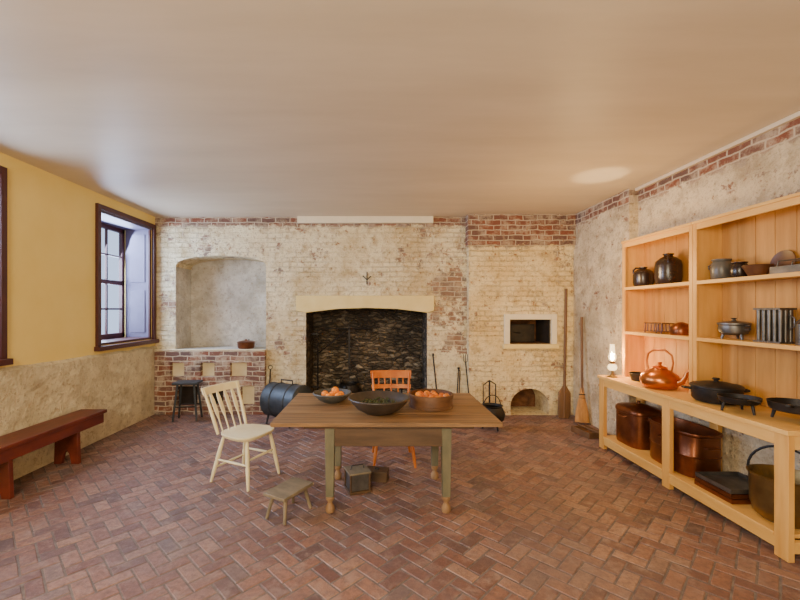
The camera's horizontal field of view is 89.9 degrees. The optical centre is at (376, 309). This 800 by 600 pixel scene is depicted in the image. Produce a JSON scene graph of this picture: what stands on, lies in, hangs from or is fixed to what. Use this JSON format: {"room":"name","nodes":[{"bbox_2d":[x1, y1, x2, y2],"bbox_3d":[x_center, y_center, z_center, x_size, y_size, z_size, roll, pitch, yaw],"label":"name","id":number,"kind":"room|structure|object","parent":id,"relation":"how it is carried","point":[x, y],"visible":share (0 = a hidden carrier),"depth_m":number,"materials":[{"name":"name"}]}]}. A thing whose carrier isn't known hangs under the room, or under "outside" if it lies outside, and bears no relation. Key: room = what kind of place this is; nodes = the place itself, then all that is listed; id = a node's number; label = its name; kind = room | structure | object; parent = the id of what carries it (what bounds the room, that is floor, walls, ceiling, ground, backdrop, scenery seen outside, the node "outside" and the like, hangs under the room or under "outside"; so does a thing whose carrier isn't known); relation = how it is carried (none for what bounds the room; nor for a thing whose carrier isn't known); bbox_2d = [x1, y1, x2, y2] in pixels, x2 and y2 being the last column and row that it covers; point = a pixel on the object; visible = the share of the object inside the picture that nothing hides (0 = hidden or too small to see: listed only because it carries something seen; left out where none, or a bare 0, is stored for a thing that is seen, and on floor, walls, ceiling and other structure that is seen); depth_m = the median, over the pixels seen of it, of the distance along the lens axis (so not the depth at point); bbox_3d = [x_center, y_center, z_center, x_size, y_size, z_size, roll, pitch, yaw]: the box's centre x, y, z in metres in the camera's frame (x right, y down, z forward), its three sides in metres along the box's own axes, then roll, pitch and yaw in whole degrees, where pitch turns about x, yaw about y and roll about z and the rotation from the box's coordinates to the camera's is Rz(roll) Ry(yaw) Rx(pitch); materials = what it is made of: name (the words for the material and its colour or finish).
{"room":"historic interior","nodes":[
{"label":"historic interior","id":0,"kind":"room"},
{"bbox_2d":[0,152,156,479],"bbox_3d":[-3.547,0.075,2.410,0.485,2.950,8.420,0,0,0],"label":"wall","id":1,"kind":"structure","parent":0,"point":[51,217],"depth_m":4.17,"materials":[{"name":"yellow paint"}]},
{"bbox_2d":[0,165,12,365],"bbox_3d":[-3.520,-0.390,2.975,0.500,1.760,1.250,0,0,0],"label":"window","id":2,"kind":"structure","parent":1,"relation":"in","point":[4,360],"depth_m":3.54,"materials":[{"name":"paint"}]},
{"bbox_2d":[94,203,158,350],"bbox_3d":[-3.520,-0.390,5.365,0.500,1.760,1.290,0,0,0],"label":"window","id":3,"kind":"structure","parent":1,"relation":"in","point":[138,232],"depth_m":5.89,"materials":[{"name":"paint"}]},
{"bbox_2d":[155,217,545,412],"bbox_3d":[-0.245,0.075,6.395,7.090,2.950,0.750,0,0,0],"label":"wall","id":4,"kind":"structure","parent":0,"point":[299,259],"depth_m":6.02,"materials":[{"name":"brick"}]},
{"bbox_2d":[311,327,370,392],"bbox_3d":[-0.578,0.850,6.420,0.955,1.160,0.360,0,0,0],"label":"crane","id":5,"kind":"object","parent":4,"relation":"attached to","point":[353,386],"visible":0.77,"depth_m":6.41,"materials":[{"name":"black metal"}]},
{"bbox_2d":[296,296,433,312],"bbox_3d":[-0.177,-0.087,5.995,2.065,0.255,0.049,0,0,0],"label":"lintel","id":6,"kind":"object","parent":4,"relation":"attached to","point":[306,304],"visible":1,"depth_m":5.97,"materials":[{"name":"paint"}]},
{"bbox_2d":[297,216,432,223],"bbox_3d":[-0.175,-1.349,5.989,2.030,0.099,0.059,0,0,0],"label":"trim","id":7,"kind":"structure","parent":4,"relation":"attached to","point":[300,219],"depth_m":5.96,"materials":[{"name":"white paint"}]},
{"bbox_2d":[0,0,799,216],"bbox_3d":[-0.170,-1.475,2.510,7.340,0.150,8.820,0,0,0],"label":"ceiling","id":8,"kind":"structure","parent":0,"point":[156,108],"depth_m":2.65,"materials":[{"name":"paint"}]},
{"bbox_2d":[0,415,799,599],"bbox_3d":[-0.170,1.610,2.510,7.340,0.120,8.820,0,0,0],"label":"floor","id":9,"kind":"structure","parent":0,"point":[540,510],"depth_m":2.83,"materials":[{"name":"brick"}]},
{"bbox_2d":[0,409,106,498],"bbox_3d":[-3.125,1.323,3.620,0.290,0.455,1.600,0,0,0],"label":"bench","id":10,"kind":"object","parent":9,"relation":"on","point":[64,430],"visible":1,"depth_m":3.73,"materials":[{"name":"red paint"}]},
{"bbox_2d":[172,380,202,421],"bbox_3d":[-2.680,1.281,5.660,0.347,0.541,0.247,0,0,-6],"label":"stool","id":11,"kind":"object","parent":9,"relation":"on","point":[179,382],"visible":1,"depth_m":5.58,"materials":[{"name":"black wood"}]},
{"bbox_2d":[154,346,265,414],"bbox_3d":[-2.482,1.069,6.220,1.635,0.962,0.590,0,0,0],"label":"stove","id":12,"kind":"object","parent":9,"relation":"on","point":[214,365],"visible":0.8,"depth_m":5.93,"materials":[{"name":"brick"}]},
{"bbox_2d":[237,339,254,348],"bbox_3d":[-2.034,0.519,6.250,0.276,0.145,0.439,0,0,-10],"label":"copper saucepan","id":13,"kind":"object","parent":12,"relation":"on","point":[245,344],"visible":1,"depth_m":6.07,"materials":[{"name":"brown metal"}]},
{"bbox_2d":[201,381,279,491],"bbox_3d":[-1.268,1.132,3.722,0.581,0.840,0.453,0,0,25],"label":"chair","id":14,"kind":"object","parent":9,"relation":"on","point":[245,433],"visible":1,"depth_m":3.69,"materials":[{"name":"beige paint"}]},
{"bbox_2d":[260,379,311,427],"bbox_3d":[-1.231,1.255,5.495,0.820,0.597,0.478,0,0,28],"label":"oven","id":15,"kind":"object","parent":9,"relation":"on","point":[275,396],"visible":0.54,"depth_m":5.36,"materials":[{"name":"black metal"}]},
{"bbox_2d":[263,477,313,525],"bbox_3d":[-0.670,1.452,3.050,0.210,0.201,0.330,0,0,30],"label":"footstool","id":16,"kind":"object","parent":9,"relation":"on","point":[287,490],"visible":1,"depth_m":2.99,"materials":[{"name":"grey wood"}]},
{"bbox_2d":[344,464,370,495],"bbox_3d":[-0.170,1.443,3.460,0.190,0.214,0.190,0,0,-20],"label":"foot warmer","id":17,"kind":"object","parent":9,"relation":"on","point":[357,478],"visible":1,"depth_m":3.40,"materials":[{"name":"metal"}]},
{"bbox_2d":[367,466,388,482],"bbox_3d":[0.000,1.497,3.660,0.210,0.106,0.130,0,0,11],"label":"wooden box","id":18,"kind":"object","parent":9,"relation":"on","point":[378,474],"visible":0.77,"depth_m":3.60,"materials":[{"name":"brown wood"}]},
{"bbox_2d":[270,393,502,513],"bbox_3d":[0.070,1.190,3.470,1.712,0.720,1.058,0,0,0],"label":"kitchen table","id":19,"kind":"object","parent":9,"relation":"on","point":[343,424],"visible":0.91,"depth_m":3.04,"materials":[{"name":"brown wood"}]},
{"bbox_2d":[313,388,351,403],"bbox_3d":[-0.405,0.785,3.620,0.352,0.089,0.352,0,0,0],"label":"fruit bowl","id":20,"kind":"object","parent":19,"relation":"on","point":[326,399],"visible":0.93,"depth_m":3.52,"materials":[{"name":"grey ceramic"}]},
{"bbox_2d":[321,387,343,395],"bbox_3d":[-0.393,0.751,3.615,0.192,0.106,0.209,0,0,-29],"label":"oranges","id":21,"kind":"object","parent":20,"relation":"in","point":[335,391],"visible":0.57,"depth_m":3.61,"materials":[{"name":"orange food"}]},
{"bbox_2d":[348,391,409,415],"bbox_3d":[0.016,0.765,3.240,0.498,0.129,0.498,0,0,0],"label":"wooden dough bowl","id":22,"kind":"object","parent":19,"relation":"on","point":[374,409],"visible":0.98,"depth_m":3.13,"materials":[{"name":"brown wood"}]},
{"bbox_2d":[360,396,396,402],"bbox_3d":[0.023,0.762,3.233,0.289,0.069,0.295,0,0,-38],"label":"dried herbs","id":23,"kind":"object","parent":22,"relation":"in","point":[374,400],"visible":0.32,"depth_m":3.30,"materials":[{"name":"green plant"}]},
{"bbox_2d":[409,389,452,410],"bbox_3d":[0.466,0.773,3.460,0.384,0.114,0.384,0,0,0],"label":"bowl","id":24,"kind":"object","parent":19,"relation":"on","point":[415,402],"visible":0.94,"depth_m":3.31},
{"bbox_2d":[415,391,449,396],"bbox_3d":[0.476,0.752,3.448,0.305,0.076,0.323,0,0,0],"label":"apples","id":25,"kind":"object","parent":24,"relation":"in","point":[419,393],"visible":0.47,"depth_m":3.47,"materials":[{"name":"orange food"}]},
{"bbox_2d":[370,370,416,467],"bbox_3d":[0.162,1.113,4.197,0.455,0.878,0.586,0,0,-2],"label":"wooden chair","id":26,"kind":"object","parent":9,"relation":"on","point":[378,374],"visible":0.43,"depth_m":4.41,"materials":[{"name":"orange wood"}]},
{"bbox_2d":[432,353,436,388],"bbox_3d":[0.895,1.095,5.889,0.139,0.890,0.229,0,0,0],"label":"shovel","id":27,"kind":"object","parent":9,"relation":"on","point":[432,353],"visible":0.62,"depth_m":5.93,"materials":[{"name":"black metal"}]},
{"bbox_2d":[457,367,460,392],"bbox_3d":[1.202,1.198,5.862,0.082,0.695,0.275,0,0,19],"label":"tongs","id":28,"kind":"object","parent":9,"relation":"on","point":[458,368],"visible":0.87,"depth_m":5.92,"materials":[{"name":"black metal"}]},
{"bbox_2d":[463,354,468,392],"bbox_3d":[1.330,1.097,5.793,0.066,0.894,0.197,0,0,-21],"label":"fork","id":29,"kind":"object","parent":9,"relation":"on","point":[463,354],"visible":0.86,"depth_m":5.85,"materials":[{"name":"black metal"}]},
{"bbox_2d":[483,380,495,402],"bbox_3d":[1.590,1.265,5.597,0.220,0.566,0.169,0,0,9],"label":"stand","id":30,"kind":"object","parent":9,"relation":"on","point":[489,381],"visible":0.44,"depth_m":5.61,"materials":[{"name":"black metal"}]},
{"bbox_2d":[482,395,504,430],"bbox_3d":[1.500,1.328,5.220,0.330,0.449,0.330,0,0,-23],"label":"cauldron","id":31,"kind":"object","parent":9,"relation":"on","point":[496,409],"visible":0.58,"depth_m":5.11,"materials":[{"name":"black metal"}]},
{"bbox_2d":[557,289,570,418],"bbox_3d":[2.717,0.616,5.750,0.289,1.857,0.135,0,0,-43],"label":"peel","id":32,"kind":"object","parent":9,"relation":"on","point":[564,395],"visible":1,"depth_m":5.71,"materials":[{"name":"brown wood"}]},
{"bbox_2d":[575,317,589,422],"bbox_3d":[2.824,0.813,5.466,0.159,1.431,0.282,0,0,44],"label":"straw broom","id":33,"kind":"object","parent":9,"relation":"on","point":[582,413],"visible":1,"depth_m":5.43,"materials":[{"name":"brown wood"}]},
{"bbox_2d":[571,423,598,438],"bbox_3d":[2.622,1.505,4.970,0.220,0.090,0.380,0,0,-11],"label":"trough","id":34,"kind":"object","parent":9,"relation":"on","point":[586,431],"visible":0.76,"depth_m":4.96,"materials":[{"name":"brown wood"}]},
{"bbox_2d":[597,375,799,562],"bbox_3d":[2.745,1.145,3.495,0.480,0.810,2.110,0,0,0],"label":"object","id":35,"kind":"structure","parent":9,"relation":"on","point":[783,429],"depth_m":2.92,"materials":[{"name":"brown wood"}]},
{"bbox_2d":[607,344,616,377],"bbox_3d":[2.600,0.560,4.420,0.100,0.360,0.100,0,0,0],"label":"oil lamp","id":36,"kind":"object","parent":35,"relation":"on","point":[611,375],"visible":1,"depth_m":4.41,"materials":[{"name":"white glass"}]},
{"bbox_2d":[629,372,641,381],"bbox_3d":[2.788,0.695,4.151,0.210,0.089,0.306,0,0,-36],"label":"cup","id":37,"kind":"object","parent":35,"relation":"on","point":[634,376],"visible":0.39,"depth_m":4.17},
{"bbox_2d":[615,400,661,449],"bbox_3d":[2.737,1.177,4.205,0.370,0.454,0.493,0,0,0],"label":"boiler","id":38,"kind":"object","parent":35,"relation":"on","point":[632,422],"visible":0.91,"depth_m":4.07,"materials":[{"name":"brown metal"}]},
{"bbox_2d":[621,222,692,394],"bbox_3d":[2.857,-0.011,3.973,0.257,1.501,0.995,0,0,0],"label":"shelf unit","id":39,"kind":"object","parent":35,"relation":"on","point":[670,302],"visible":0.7,"depth_m":4.18,"materials":[{"name":"brown wood"}]},
{"bbox_2d":[632,267,653,286],"bbox_3d":[2.860,-0.357,4.301,0.194,0.213,0.190,0,0,42],"label":"jug","id":40,"kind":"object","parent":39,"relation":"on","point":[643,276],"visible":0.87,"depth_m":4.23,"materials":[{"name":"brown ceramic"}]},
{"bbox_2d":[643,322,674,333],"bbox_3d":[2.860,0.182,4.060,0.140,0.105,0.260,0,0,0],"label":"rack","id":41,"kind":"object","parent":39,"relation":"on","point":[651,323],"visible":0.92,"depth_m":4.04,"materials":[{"name":"brown wood"}]},
{"bbox_2d":[654,253,682,284],"bbox_3d":[2.854,-0.401,3.918,0.226,0.300,0.230,0,0,36],"label":"jug","id":42,"kind":"object","parent":39,"relation":"on","point":[669,268],"visible":0.91,"depth_m":3.84,"materials":[{"name":"brown ceramic"}]},
{"bbox_2d":[670,322,688,335],"bbox_3d":[2.860,0.174,3.736,0.170,0.122,0.218,0,0,0],"label":"mold","id":43,"kind":"object","parent":39,"relation":"on","point":[680,328],"visible":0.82,"depth_m":3.71,"materials":[{"name":"orange metal"}]},
{"bbox_2d":[639,348,688,389],"bbox_3d":[2.682,0.555,3.776,0.323,0.370,0.372,0,0,8],"label":"copper kettle","id":44,"kind":"object","parent":35,"relation":"on","point":[658,377],"visible":0.98,"depth_m":3.70,"materials":[{"name":"orange metal"}]},
{"bbox_2d":[648,416,723,477],"bbox_3d":[2.736,1.220,3.595,0.370,0.370,0.673,0,0,0],"label":"tub","id":45,"kind":"object","parent":35,"relation":"on","point":[697,447],"visible":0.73,"depth_m":3.39,"materials":[{"name":"brown metal"}]},
{"bbox_2d":[681,377,749,404],"bbox_3d":[2.723,0.641,3.233,0.347,0.197,0.375,0,0,-30],"label":"oven","id":46,"kind":"object","parent":35,"relation":"on","point":[706,391],"visible":0.88,"depth_m":3.14,"materials":[{"name":"black metal"}]},
{"bbox_2d":[694,472,750,503],"bbox_3d":[2.735,1.353,3.060,0.346,0.103,0.346,0,0,0],"label":"trays","id":47,"kind":"object","parent":35,"relation":"on","point":[732,487],"visible":0.66,"depth_m":3.06,"materials":[{"name":"brown wood"}]},
{"bbox_2d":[717,393,762,414],"bbox_3d":[2.613,0.674,2.849,0.250,0.134,0.380,0,0,20],"label":"skillet","id":48,"kind":"object","parent":35,"relation":"on","point":[743,400],"visible":1,"depth_m":2.89,"materials":[{"name":"black metal"}]},
{"bbox_2d":[692,192,799,407],"bbox_3d":[2.857,-0.011,2.985,0.257,1.501,0.970,0,0,0],"label":"shelf unit","id":49,"kind":"object","parent":35,"relation":"on","point":[754,234],"visible":0.66,"depth_m":3.17,"materials":[{"name":"brown wood"}]},
{"bbox_2d":[708,258,731,278],"bbox_3d":[2.860,-0.335,3.320,0.154,0.170,0.150,0,0,27],"label":"stoneware crock","id":50,"kind":"object","parent":49,"relation":"on","point":[720,268],"visible":0.77,"depth_m":3.27,"materials":[{"name":"grey ceramic"}]},
{"bbox_2d":[717,318,751,339],"bbox_3d":[2.855,0.149,3.200,0.212,0.175,0.212,0,0,44],"label":"pot","id":51,"kind":"object","parent":49,"relation":"on","point":[733,327],"visible":0.99,"depth_m":3.13,"materials":[{"name":"metal"}]},
{"bbox_2d":[730,261,747,277],"bbox_3d":[2.845,-0.313,3.140,0.116,0.125,0.132,0,0,-17],"label":"crock","id":52,"kind":"object","parent":49,"relation":"on","point":[736,270],"visible":0.81,"depth_m":3.11,"materials":[{"name":"brown ceramic"}]},
{"bbox_2d":[741,264,773,275],"bbox_3d":[2.835,-0.293,2.980,0.180,0.085,0.180,0,0,0],"label":"redware bowl","id":53,"kind":"object","parent":49,"relation":"on","point":[753,269],"visible":0.83,"depth_m":2.93,"materials":[{"name":"brown ceramic"}]},
{"bbox_2d":[753,308,796,343],"bbox_3d":[2.860,0.110,2.858,0.120,0.250,0.244,0,0,0],"label":"mold","id":54,"kind":"object","parent":49,"relation":"on","point":[773,325],"visible":0.98,"depth_m":2.83,"materials":[{"name":"metal"}]},
{"bbox_2d":[770,250,795,266],"bbox_3d":[2.946,-0.344,2.900,0.018,0.184,0.184,10,0,0],"label":"plate","id":55,"kind":"object","parent":49,"relation":"on","point":[784,254],"depth_m":2.90,"materials":[{"name":"brown ceramic"}]},
{"bbox_2d":[770,258,799,273],"bbox_3d":[2.850,-0.297,2.690,0.184,0.094,0.244,0,0,0],"label":"pan","id":56,"kind":"object","parent":49,"relation":"on","point":[788,268],"visible":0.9,"depth_m":2.71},
{"bbox_2d":[794,319,799,344],"bbox_3d":[2.860,0.108,2.660,0.120,0.253,0.120,0,0,0],"label":"lantern","id":57,"kind":"object","parent":49,"relation":"on","point":[797,323],"visible":0.95,"depth_m":2.67,"materials":[{"name":"metal"}]},
{"bbox_2d":[746,445,799,528],"bbox_3d":[2.730,1.158,2.680,0.384,0.493,0.396,0,0,-29],"label":"kettle","id":58,"kind":"object","parent":35,"relation":"on","point":[760,476],"visible":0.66,"depth_m":2.67,"materials":[{"name":"gold metal"}]},
{"bbox_2d":[766,397,799,416],"bbox_3d":[2.779,0.667,2.620,0.300,0.149,0.399,0,0,25],"label":"skillet","id":59,"kind":"object","parent":35,"relation":"on","point":[787,405],"visible":1,"depth_m":2.70,"materials":[{"name":"black metal"}]},
{"bbox_2d":[467,247,572,414],"bbox_3d":[2.127,0.305,5.959,1.543,2.490,0.119,0,0,0],"label":"oven","id":60,"kind":"object","parent":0,"point":[499,282],"depth_m":5.90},
{"bbox_2d":[465,214,574,249],"bbox_3d":[2.114,-1.139,5.929,1.568,0.519,0.178,0,0,0],"label":"corbel","id":61,"kind":"object","parent":60,"relation":"attached to","point":[482,231],"depth_m":5.84,"materials":[{"name":"red brick"}]},
{"bbox_2d":[503,314,558,406],"bbox_3d":[2.275,0.750,6.175,0.950,1.600,0.690,0,0,0],"label":"wall oven","id":62,"kind":"object","parent":60,"relation":"in","point":[526,397],"depth_m":6.13,"materials":[{"name":"brick"}]},
{"bbox_2d":[573,188,637,434],"bbox_3d":[3.150,0.075,5.309,0.500,2.950,1.419,0,0,0],"label":"wall","id":63,"kind":"structure","parent":0,"point":[601,228],"depth_m":5.21,"materials":[{"name":"paint"}]},
{"bbox_2d":[638,118,799,475],"bbox_3d":[3.200,0.075,1.400,0.400,2.950,6.400,0,0,0],"label":"wall","id":64,"kind":"structure","parent":0,"point":[766,167],"depth_m":3.38,"materials":[{"name":"paint"}]},
{"bbox_2d":[635,111,799,190],"bbox_3d":[2.982,-1.381,1.499,0.034,0.033,6.198,0,0,0],"label":"trim","id":65,"kind":"structure","parent":64,"relation":"attached to","point":[796,115],"depth_m":3.38,"materials":[{"name":"paint"}]}
]}

